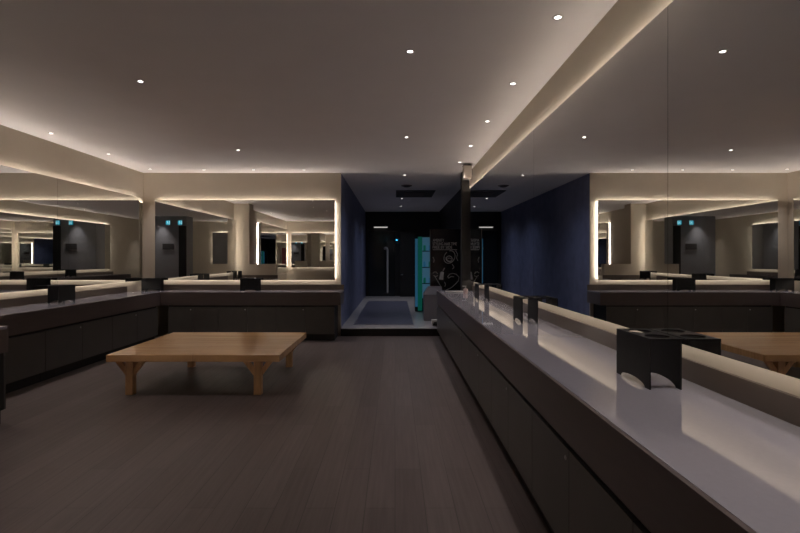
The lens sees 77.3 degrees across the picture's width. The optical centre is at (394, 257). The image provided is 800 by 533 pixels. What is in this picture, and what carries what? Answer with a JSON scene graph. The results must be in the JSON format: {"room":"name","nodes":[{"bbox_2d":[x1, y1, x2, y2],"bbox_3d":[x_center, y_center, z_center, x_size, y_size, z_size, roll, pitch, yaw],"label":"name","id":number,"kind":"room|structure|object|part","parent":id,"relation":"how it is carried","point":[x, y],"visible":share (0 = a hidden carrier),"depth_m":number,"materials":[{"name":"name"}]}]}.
{"room":"changing room","nodes":[
{"label":"changing room","id":0,"kind":"room"},
{"bbox_2d":[0,125,142,299],"bbox_3d":[-4.125,-0.060,2.700,0.150,2.620,11.000,0,0,0],"label":"wall","id":1,"kind":"structure","parent":0,"point":[18,149],"depth_m":6.17,"materials":[{"name":"beige paint"}]},
{"bbox_2d":[0,165,56,292],"bbox_3d":[-3.993,-0.290,4.641,0.115,1.280,2.380,0,0,0],"label":"wall mirror","id":2,"kind":"object","parent":1,"relation":"attached to","point":[28,200],"visible":0.88,"depth_m":5.34,"materials":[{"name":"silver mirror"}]},
{"bbox_2d":[57,178,141,285],"bbox_3d":[-3.993,-0.290,6.810,0.115,1.280,1.957,0,0,0],"label":"wall mirror","id":3,"kind":"object","parent":1,"relation":"attached to","point":[99,231],"visible":0.75,"depth_m":6.61,"materials":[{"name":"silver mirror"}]},
{"bbox_2d":[143,173,340,335],"bbox_3d":[-2.461,-0.060,8.065,3.179,2.620,0.030,0,0,0],"label":"wall","id":4,"kind":"structure","parent":0,"point":[156,186],"depth_m":8.05,"materials":[{"name":"beige paint"}]},
{"bbox_2d":[155,200,334,279],"bbox_3d":[-2.381,-0.285,7.992,2.855,1.270,0.115,0,0,0],"label":"wall mirror","id":5,"kind":"object","parent":4,"relation":"attached to","point":[195,239],"visible":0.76,"depth_m":7.93,"materials":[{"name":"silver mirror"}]},
{"bbox_2d":[0,336,551,532],"bbox_3d":[-1.400,1.300,2.525,5.600,0.100,10.950,0,0,0],"label":"floor","id":6,"kind":"structure","parent":0,"point":[361,434],"depth_m":3.23,"materials":[{"name":"brown wood"}]},
{"bbox_2d":[0,353,5,423],"bbox_3d":[-3.215,0.983,3.568,0.496,0.534,0.493,0,0,0],"label":"base cabinet","id":7,"kind":"object","parent":6,"relation":"on","point":[2,356],"visible":1,"depth_m":3.78,"materials":[{"name":"black wood"}]},
{"bbox_2d":[0,326,8,353],"bbox_3d":[-3.498,0.571,3.558,1.105,0.286,0.508,0,0,0],"label":"countertop","id":8,"kind":"structure","parent":7,"relation":"on","point":[4,330],"depth_m":3.77,"materials":[{"name":"stone"}]},
{"bbox_3d":[-3.215,0.943,3.802,0.496,0.410,0.018,0,0,0],"label":"door","id":9,"kind":"part","parent":7,"relation":"part of","materials":[{"name":"brown laminate"}]},
{"bbox_2d":[4,329,44,393],"bbox_3d":[-3.779,0.983,4.450,0.503,0.534,1.196,0,0,0],"label":"base cabinet","id":10,"kind":"object","parent":6,"relation":"on","point":[25,358],"visible":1,"depth_m":4.78,"materials":[{"name":"black wood"}]},
{"bbox_2d":[0,286,160,335],"bbox_3d":[-3.789,0.571,5.671,0.518,0.286,3.716,0,0,0],"label":"countertop","id":11,"kind":"structure","parent":10,"relation":"on","point":[33,313],"depth_m":5.58,"materials":[{"name":"stone"}]},
{"bbox_2d":[48,285,74,303],"bbox_3d":[-3.863,0.416,5.790,0.136,0.199,0.292,0,0,0],"label":"stand","id":12,"kind":"object","parent":11,"relation":"on","point":[62,293],"visible":1,"depth_m":5.75,"materials":[{"name":"black plastic"}]},
{"bbox_3d":[-3.918,0.418,5.790,0.005,0.194,0.292,0,0,0],"label":"panel","id":13,"kind":"part","parent":12,"relation":"part of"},
{"bbox_3d":[-3.797,0.418,5.790,0.005,0.194,0.292,0,0,0],"label":"panel","id":14,"kind":"part","parent":12,"relation":"part of","materials":[{"name":"black plastic"}]},
{"bbox_2d":[40,316,111,381],"bbox_3d":[-3.779,0.983,5.650,0.503,0.534,1.196,0,0,0],"label":"base cabinet","id":15,"kind":"object","parent":6,"relation":"on","point":[73,346],"visible":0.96,"depth_m":5.54,"materials":[{"name":"black wood"}]},
{"bbox_3d":[-3.540,0.943,5.350,0.018,0.410,0.596,0,0,0],"label":"door","id":16,"kind":"part","parent":15,"relation":"part of","materials":[{"name":"grey laminate"}]},
{"bbox_3d":[-3.540,0.943,5.950,0.018,0.410,0.596,0,0,0],"label":"door","id":17,"kind":"part","parent":15,"relation":"part of","materials":[{"name":"grey laminate"}]},
{"bbox_2d":[108,306,157,353],"bbox_3d":[-3.779,0.983,6.850,0.503,0.534,1.196,0,0,0],"label":"base cabinet","id":18,"kind":"object","parent":6,"relation":"on","point":[131,328],"visible":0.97,"depth_m":6.76,"materials":[{"name":"black wood"}]},
{"bbox_3d":[-3.540,0.943,6.550,0.018,0.410,0.596,0,0,0],"label":"door","id":19,"kind":"part","parent":18,"relation":"part of","materials":[{"name":"grey laminate"}]},
{"bbox_3d":[-3.540,0.943,7.150,0.018,0.410,0.596,0,0,0],"label":"door","id":20,"kind":"part","parent":18,"relation":"part of","materials":[{"name":"grey laminate"}]},
{"bbox_2d":[168,305,218,333],"bbox_3d":[-3.042,0.983,7.779,0.751,0.534,0.503,0,0,0],"label":"base cabinet","id":21,"kind":"object","parent":6,"relation":"on","point":[181,318],"visible":0.7,"depth_m":7.53,"materials":[{"name":"black wood"}]},
{"bbox_3d":[-3.231,0.943,7.540,0.374,0.410,0.018,0,0,0],"label":"door","id":22,"kind":"part","parent":21,"relation":"part of","materials":[{"name":"grey laminate"}]},
{"bbox_3d":[-2.854,0.943,7.540,0.374,0.410,0.018,0,0,0],"label":"door","id":23,"kind":"part","parent":21,"relation":"part of","materials":[{"name":"grey laminate"}]},
{"bbox_2d":[106,332,305,394],"bbox_3d":[-1.805,1.058,5.140,1.550,0.385,1.360,0,0,0],"label":"table","id":24,"kind":"object","parent":6,"relation":"on","point":[191,348],"visible":1,"depth_m":4.68,"materials":[{"name":"brown wood"}]},
{"bbox_3d":[-2.425,1.089,4.590,0.068,0.323,0.068,0,0,0],"label":"leg","id":25,"kind":"part","parent":24,"relation":"part of","materials":[{"name":"brown wood"}]},
{"bbox_3d":[-2.340,1.089,5.750,0.068,0.323,0.068,0,0,0],"label":"leg","id":26,"kind":"part","parent":24,"relation":"part of","materials":[{"name":"brown wood"}]},
{"bbox_3d":[-1.255,1.089,4.590,0.068,0.323,0.068,0,0,0],"label":"leg","id":27,"kind":"part","parent":24,"relation":"part of","materials":[{"name":"brown wood"}]},
{"bbox_3d":[-1.215,1.089,5.750,0.068,0.323,0.068,0,0,0],"label":"leg","id":28,"kind":"part","parent":24,"relation":"part of","materials":[{"name":"brown wood"}]},
{"bbox_2d":[218,305,276,331],"bbox_3d":[-2.223,0.983,7.779,0.881,0.534,0.503,0,0,0],"label":"base cabinet","id":29,"kind":"object","parent":6,"relation":"on","point":[231,318],"visible":0.64,"depth_m":7.53,"materials":[{"name":"black wood"}]},
{"bbox_3d":[-2.444,0.943,7.540,0.438,0.410,0.018,0,0,0],"label":"door","id":30,"kind":"part","parent":29,"relation":"part of","materials":[{"name":"grey laminate"}]},
{"bbox_3d":[-2.001,0.943,7.540,0.438,0.410,0.018,0,0,0],"label":"door","id":31,"kind":"part","parent":29,"relation":"part of","materials":[{"name":"grey laminate"}]},
{"bbox_2d":[277,305,337,339],"bbox_3d":[-1.347,0.983,7.779,0.861,0.534,0.503,0,0,0],"label":"base cabinet","id":32,"kind":"object","parent":6,"relation":"on","point":[319,322],"visible":0.79,"depth_m":7.53,"materials":[{"name":"black wood"}]},
{"bbox_2d":[132,285,343,304],"bbox_3d":[-2.436,0.571,7.789,3.229,0.286,0.518,0,0,0],"label":"countertop","id":33,"kind":"structure","parent":32,"relation":"on","point":[172,294],"depth_m":7.53,"materials":[{"name":"stone"}]},
{"bbox_2d":[141,278,163,290],"bbox_3d":[-3.810,0.416,7.863,0.292,0.199,0.136,0,0,0],"label":"stand","id":34,"kind":"object","parent":33,"relation":"on","point":[147,284],"visible":0.99,"depth_m":7.79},
{"bbox_2d":[132,290,343,292],"bbox_3d":[-2.436,0.527,7.797,3.229,0.022,0.502,0,0,0],"label":"countertop","id":35,"kind":"structure","parent":33,"relation":"on","point":[341,291],"depth_m":7.70,"materials":[{"name":"stone"}]},
{"bbox_2d":[240,278,260,290],"bbox_3d":[-2.270,0.416,7.863,0.292,0.199,0.136,0,0,0],"label":"stand","id":36,"kind":"object","parent":33,"relation":"on","point":[245,283],"visible":1,"depth_m":7.79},
{"bbox_3d":[-1.564,0.943,7.540,0.428,0.410,0.018,0,0,0],"label":"door","id":37,"kind":"part","parent":32,"relation":"part of","materials":[{"name":"grey laminate"}]},
{"bbox_3d":[-1.131,0.943,7.540,0.428,0.410,0.018,0,0,0],"label":"door","id":38,"kind":"part","parent":32,"relation":"part of","materials":[{"name":"grey laminate"}]},
{"bbox_2d":[341,329,439,335],"bbox_3d":[0.214,1.194,11.410,2.171,0.113,6.780,0,0,0],"label":"platform","id":39,"kind":"object","parent":6,"relation":"on","point":[344,332],"visible":0.21,"depth_m":8.02,"materials":[{"name":"black"}]},
{"bbox_2d":[437,304,441,338],"bbox_3d":[0.946,0.983,7.760,0.568,0.534,0.356,0,0,0],"label":"base cabinet","id":40,"kind":"object","parent":6,"relation":"on","point":[438,306],"visible":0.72,"depth_m":7.73,"materials":[{"name":"black wood"}]},
{"bbox_3d":[0.675,0.943,7.760,0.018,0.410,0.356,0,0,0],"label":"door","id":41,"kind":"part","parent":40,"relation":"part of","materials":[{"name":"grey laminate"}]},
{"bbox_2d":[439,307,449,352],"bbox_3d":[0.946,0.983,7.065,0.568,0.534,1.026,0,0,0],"label":"base cabinet","id":42,"kind":"object","parent":6,"relation":"on","point":[442,314],"visible":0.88,"depth_m":7.01,"materials":[{"name":"black wood"}]},
{"bbox_3d":[0.675,0.943,7.322,0.018,0.410,0.511,0,0,0],"label":"door","id":43,"kind":"part","parent":42,"relation":"part of","materials":[{"name":"grey laminate"}]},
{"bbox_3d":[0.675,0.943,6.808,0.018,0.410,0.511,0,0,0],"label":"door","id":44,"kind":"part","parent":42,"relation":"part of","materials":[{"name":"grey laminate"}]},
{"bbox_2d":[437,285,799,532],"bbox_3d":[0.957,0.571,3.837,0.583,0.286,8.250,0,0,0],"label":"countertop","id":45,"kind":"structure","parent":42,"relation":"on","point":[718,453],"depth_m":1.62,"materials":[{"name":"stone"}]},
{"bbox_2d":[475,283,489,300],"bbox_3d":[1.063,0.416,6.100,0.136,0.199,0.292,0,0,0],"label":"stand","id":46,"kind":"object","parent":45,"relation":"on","point":[486,286],"visible":1,"depth_m":6.10,"materials":[{"name":"black plastic"}]},
{"bbox_3d":[0.998,0.418,6.100,0.005,0.194,0.292,0,0,0],"label":"panel","id":47,"kind":"part","parent":46,"relation":"part of","materials":[{"name":"black plastic"}]},
{"bbox_3d":[1.119,0.418,6.100,0.005,0.194,0.292,0,0,0],"label":"panel","id":48,"kind":"part","parent":46,"relation":"part of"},
{"bbox_2d":[513,296,538,323],"bbox_3d":[1.063,0.416,4.060,0.136,0.199,0.292,0,0,0],"label":"stand","id":49,"kind":"object","parent":45,"relation":"on","point":[517,300],"visible":1,"depth_m":4.03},
{"bbox_3d":[0.998,0.418,4.060,0.005,0.194,0.292,0,0,0],"label":"panel","id":50,"kind":"part","parent":49,"relation":"part of","materials":[{"name":"black plastic"}]},
{"bbox_3d":[1.063,0.319,4.060,0.136,0.005,0.292,0,0,0],"label":"plate","id":51,"kind":"part","parent":49,"relation":"part of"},
{"bbox_3d":[1.119,0.418,4.060,0.005,0.194,0.292,0,0,0],"label":"panel","id":52,"kind":"part","parent":49,"relation":"part of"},
{"bbox_2d":[617,328,683,389],"bbox_3d":[1.063,0.416,2.100,0.136,0.199,0.292,0,0,0],"label":"stand","id":53,"kind":"object","parent":45,"relation":"on","point":[639,354],"visible":1,"depth_m":2.06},
{"bbox_3d":[0.998,0.418,2.100,0.005,0.194,0.292,0,0,0],"label":"panel","id":54,"kind":"part","parent":53,"relation":"part of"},
{"bbox_3d":[1.063,0.319,2.100,0.136,0.005,0.292,0,0,0],"label":"plate","id":55,"kind":"part","parent":53,"relation":"part of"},
{"bbox_3d":[1.119,0.418,2.100,0.005,0.194,0.292,0,0,0],"label":"panel","id":56,"kind":"part","parent":53,"relation":"part of","materials":[{"name":"black plastic"}]},
{"bbox_2d":[446,314,459,370],"bbox_3d":[0.946,0.983,6.035,0.568,0.534,1.026,0,0,0],"label":"base cabinet","id":57,"kind":"object","parent":6,"relation":"on","point":[450,324],"visible":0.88,"depth_m":6.00,"materials":[{"name":"black wood"}]},
{"bbox_3d":[0.675,0.943,6.293,0.018,0.410,0.511,0,0,0],"label":"door","id":58,"kind":"part","parent":57,"relation":"part of","materials":[{"name":"grey laminate"}]},
{"bbox_3d":[0.675,0.943,5.777,0.018,0.410,0.511,0,0,0],"label":"door","id":59,"kind":"part","parent":57,"relation":"part of","materials":[{"name":"grey laminate"}]},
{"bbox_2d":[455,325,474,396],"bbox_3d":[0.946,0.983,5.005,0.568,0.534,1.026,0,0,0],"label":"base cabinet","id":60,"kind":"object","parent":6,"relation":"on","point":[461,339],"visible":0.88,"depth_m":4.93,"materials":[{"name":"black wood"}]},
{"bbox_3d":[0.675,0.943,5.263,0.018,0.410,0.511,0,0,0],"label":"door","id":61,"kind":"part","parent":60,"relation":"part of","materials":[{"name":"grey laminate"}]},
{"bbox_3d":[0.675,0.943,4.747,0.018,0.410,0.511,0,0,0],"label":"door","id":62,"kind":"part","parent":60,"relation":"part of","materials":[{"name":"grey laminate"}]},
{"bbox_2d":[469,340,498,438],"bbox_3d":[0.946,0.983,3.975,0.568,0.534,1.026,0,0,0],"label":"base cabinet","id":63,"kind":"object","parent":6,"relation":"on","point":[480,364],"visible":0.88,"depth_m":3.90,"materials":[{"name":"black wood"}]},
{"bbox_3d":[0.675,0.943,4.232,0.018,0.410,0.511,0,0,0],"label":"door","id":64,"kind":"part","parent":63,"relation":"part of","materials":[{"name":"grey laminate"}]},
{"bbox_3d":[0.675,0.943,3.717,0.018,0.410,0.511,0,0,0],"label":"door","id":65,"kind":"part","parent":63,"relation":"part of","materials":[{"name":"grey laminate"}]},
{"bbox_2d":[491,365,541,513],"bbox_3d":[0.946,0.983,2.945,0.568,0.534,1.026,0,0,0],"label":"base cabinet","id":66,"kind":"object","parent":6,"relation":"on","point":[511,412],"visible":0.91,"depth_m":2.81,"materials":[{"name":"black wood"}]},
{"bbox_3d":[0.675,0.943,3.203,0.018,0.410,0.511,0,0,0],"label":"door","id":67,"kind":"part","parent":66,"relation":"part of","materials":[{"name":"grey laminate"}]},
{"bbox_3d":[0.675,0.943,2.688,0.018,0.410,0.511,0,0,0],"label":"door","id":68,"kind":"part","parent":66,"relation":"part of","materials":[{"name":"grey laminate"}]},
{"bbox_2d":[532,410,639,532],"bbox_3d":[0.946,0.983,1.915,0.568,0.534,1.026,0,0,0],"label":"base cabinet","id":69,"kind":"object","parent":6,"relation":"on","point":[571,497],"visible":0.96,"depth_m":1.92,"materials":[{"name":"black wood"}]},
{"bbox_3d":[0.675,0.943,2.172,0.018,0.410,0.511,0,0,0],"label":"door","id":70,"kind":"part","parent":69,"relation":"part of","materials":[{"name":"grey laminate"}]},
{"bbox_3d":[0.675,0.943,1.657,0.018,0.410,0.511,0,0,0],"label":"door","id":71,"kind":"part","parent":69,"relation":"part of","materials":[{"name":"grey laminate"}]},
{"bbox_2d":[633,521,650,532],"bbox_3d":[0.946,0.983,0.885,0.568,0.534,1.026,0,0,0],"label":"base cabinet","id":72,"kind":"object","parent":6,"relation":"on","point":[638,527],"visible":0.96,"depth_m":1.37,"materials":[{"name":"black wood"}]},
{"bbox_2d":[0,0,617,211],"bbox_3d":[-1.375,-1.420,6.000,5.650,0.100,17.900,0,0,0],"label":"ceiling","id":73,"kind":"structure","parent":0,"point":[315,86],"depth_m":3.86,"materials":[{"name":"paint"}]},
{"bbox_2d":[405,49,414,53],"bbox_3d":[0.100,-1.367,3.310,0.064,0.004,0.064,0,0,0],"label":"recessed light","id":74,"kind":"object","parent":73,"relation":"in","point":[409,51],"visible":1,"depth_m":3.31,"materials":[{"name":"white"}]},
{"bbox_2d":[396,190,435,196],"bbox_3d":[0.420,-1.360,10.650,0.800,0.020,1.100,0,0,0],"label":"air conditioner","id":75,"kind":"object","parent":73,"relation":"attached to","point":[399,193],"visible":1,"depth_m":10.47,"materials":[{"name":"grey"}]},
{"bbox_2d":[404,192,424,195],"bbox_3d":[0.410,-1.354,10.650,0.420,0.008,0.600,0,0,0],"label":"grille","id":76,"kind":"object","parent":75,"relation":"attached to","point":[405,193],"depth_m":10.58,"materials":[{"name":"brown metal"}]},
{"bbox_2d":[462,164,472,179],"bbox_3d":[1.060,-1.250,7.300,0.140,0.200,0.170,0,0,0],"label":"wall speaker","id":77,"kind":"object","parent":73,"relation":"attached to","point":[467,171],"visible":1,"depth_m":7.22,"materials":[{"name":"beige plastic"}]},
{"bbox_2d":[552,14,563,19],"bbox_3d":[0.925,-1.367,2.840,0.064,0.004,0.064,0,0,0],"label":"recessed light","id":78,"kind":"object","parent":73,"relation":"in","point":[558,16],"visible":1,"depth_m":2.84,"materials":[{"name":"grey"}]},
{"bbox_2d":[341,174,365,326],"bbox_3d":[-0.946,-0.060,11.440,0.150,2.620,6.720,0,0,0],"label":"wall","id":79,"kind":"structure","parent":0,"point":[353,215],"depth_m":10.01,"materials":[{"name":"blue paint"}]},
{"bbox_2d":[341,296,436,328],"bbox_3d":[0.214,1.131,11.400,2.171,0.012,6.800,0,0,0],"label":"floor","id":80,"kind":"structure","parent":0,"point":[417,316],"depth_m":9.30,"materials":[{"name":"tile"}]},
{"bbox_2d":[353,301,412,324],"bbox_3d":[-0.195,1.121,10.710,1.010,0.008,4.580,0,0,0],"label":"floor mat","id":81,"kind":"object","parent":80,"relation":"on","point":[374,312],"visible":1,"depth_m":9.88,"materials":[{"name":"fabric"}]},
{"bbox_2d":[414,237,429,310],"bbox_3d":[0.820,0.338,10.829,0.800,1.575,0.741,0,0,0],"label":"vending machine","id":82,"kind":"object","parent":80,"relation":"on","point":[421,244],"visible":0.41,"depth_m":10.50,"materials":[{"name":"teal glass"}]},
{"bbox_2d":[415,239,417,306],"bbox_3d":[0.451,0.310,10.517,0.054,1.430,0.024,0,0,0],"label":"light","id":83,"kind":"object","parent":82,"relation":"attached to","point":[416,240],"depth_m":10.50,"materials":[{"name":"blue"}]},
{"bbox_3d":[0.526,0.330,10.513,0.088,1.550,0.034,0,0,0],"label":"green panel","id":84,"kind":"part","parent":82,"relation":"part of","materials":[{"name":"teal"}]},
{"bbox_2d":[423,286,441,320],"bbox_3d":[0.685,0.823,9.090,0.336,0.605,0.326,0,0,0],"label":"waste bin","id":85,"kind":"object","parent":80,"relation":"on","point":[430,294],"visible":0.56,"depth_m":8.93,"materials":[{"name":"grey plastic"}]},
{"bbox_2d":[423,286,441,294],"bbox_3d":[0.685,0.587,9.090,0.336,0.133,0.326,0,0,0],"label":"hood","id":86,"kind":"object","parent":85,"relation":"attached to","point":[430,290],"depth_m":9.04,"materials":[{"name":"grey plastic"}]},
{"bbox_2d":[431,319,436,325],"bbox_3d":[0.667,1.070,8.264,0.125,0.100,0.132,0,0,0],"label":"power strip","id":87,"kind":"object","parent":80,"relation":"on","point":[433,321],"visible":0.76,"depth_m":8.23,"materials":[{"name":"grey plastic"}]},
{"bbox_2d":[430,229,460,289],"bbox_3d":[0.974,0.290,9.320,0.647,1.670,0.061,0,0,0],"label":"notice board","id":88,"kind":"object","parent":80,"relation":"on","point":[445,244],"visible":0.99,"depth_m":9.30,"materials":[{"name":"black"}]},
{"bbox_2d":[439,272,443,279],"bbox_3d":[0.866,0.328,9.298,0.091,0.154,0.003,0,0,0],"label":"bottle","id":89,"kind":"object","parent":88,"relation":"on","point":[441,274],"depth_m":9.30,"materials":[{"name":"grey plastic"}]},
{"bbox_2d":[366,212,438,295],"bbox_3d":[0.214,-0.060,14.875,2.471,2.620,0.150,0,0,0],"label":"wall","id":90,"kind":"structure","parent":0,"point":[420,223],"depth_m":14.80,"materials":[{"name":"black paint"}]},
{"bbox_2d":[373,225,387,227],"bbox_3d":[-0.420,-0.928,14.769,0.440,0.064,0.060,0,0,0],"label":"lamp","id":91,"kind":"object","parent":90,"relation":"attached to","point":[374,226],"visible":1,"depth_m":14.74,"materials":[{"name":"grey"}]},
{"bbox_2d":[369,231,394,295],"bbox_3d":[-0.390,0.163,14.725,0.780,1.925,0.149,0,0,0],"label":"door","id":92,"kind":"structure","parent":90,"relation":"in","point":[381,243],"depth_m":14.75,"materials":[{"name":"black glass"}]},
{"bbox_3d":[-0.260,0.356,14.705,0.138,1.368,0.110,0,0,0],"label":"handle","id":93,"kind":"part","parent":92,"relation":"part of","materials":[{"name":"grey metal"}]},
{"bbox_2d":[400,232,413,296],"bbox_3d":[0.355,0.188,14.645,0.410,1.875,0.309,0,0,0],"label":"door","id":94,"kind":"structure","parent":90,"relation":"in","point":[406,238],"depth_m":14.55,"materials":[{"name":"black metal"}]},
{"bbox_2d":[439,189,460,228],"bbox_3d":[1.375,-0.060,11.400,0.150,2.620,6.800,0,0,0],"label":"wall","id":95,"kind":"structure","parent":0,"point":[450,214],"depth_m":11.30,"materials":[{"name":"black paint"}]},
{"bbox_2d":[473,282,799,396],"bbox_3d":[1.325,-0.060,2.582,0.150,2.620,10.764,0,0,0],"label":"wall","id":96,"kind":"structure","parent":0,"point":[779,381],"depth_m":1.94,"materials":[{"name":"beige paint"}]},
{"bbox_2d":[461,172,472,289],"bbox_3d":[1.183,-0.060,8.043,0.235,2.620,0.155,0,0,0],"label":"trim","id":97,"kind":"structure","parent":96,"relation":"attached to","point":[464,183],"depth_m":7.97,"materials":[{"name":"metal"}]},
{"bbox_2d":[466,172,487,283],"bbox_3d":[1.192,-0.355,7.026,0.115,1.390,1.855,0,0,0],"label":"wall mirror","id":98,"kind":"object","parent":96,"relation":"attached to","point":[477,195],"visible":0.69,"depth_m":6.88,"materials":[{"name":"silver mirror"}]},
{"bbox_2d":[488,130,533,296],"bbox_3d":[1.192,-0.355,5.094,0.115,1.390,2.010,0,0,0],"label":"wall mirror","id":99,"kind":"object","parent":96,"relation":"attached to","point":[511,180],"visible":0.64,"depth_m":4.83,"materials":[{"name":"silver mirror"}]},
{"bbox_2d":[469,0,672,188],"bbox_3d":[1.218,-1.188,3.880,0.065,0.365,8.160,0,0,0],"label":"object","id":100,"kind":"structure","parent":96,"relation":"attached to","point":[625,19],"depth_m":3.21,"materials":[{"name":"beige paint"}]},
{"bbox_2d":[534,6,667,333],"bbox_3d":[1.192,-0.355,3.084,0.115,1.390,2.010,0,0,0],"label":"wall mirror","id":101,"kind":"object","parent":96,"relation":"attached to","point":[601,157],"visible":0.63,"depth_m":2.61,"materials":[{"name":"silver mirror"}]},
{"bbox_2d":[668,0,799,378],"bbox_3d":[1.192,-0.355,1.070,0.115,1.390,2.017,0,0,0],"label":"wall mirror","id":102,"kind":"object","parent":96,"relation":"attached to","point":[734,65],"visible":0.9,"depth_m":1.68,"materials":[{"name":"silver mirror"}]}
]}

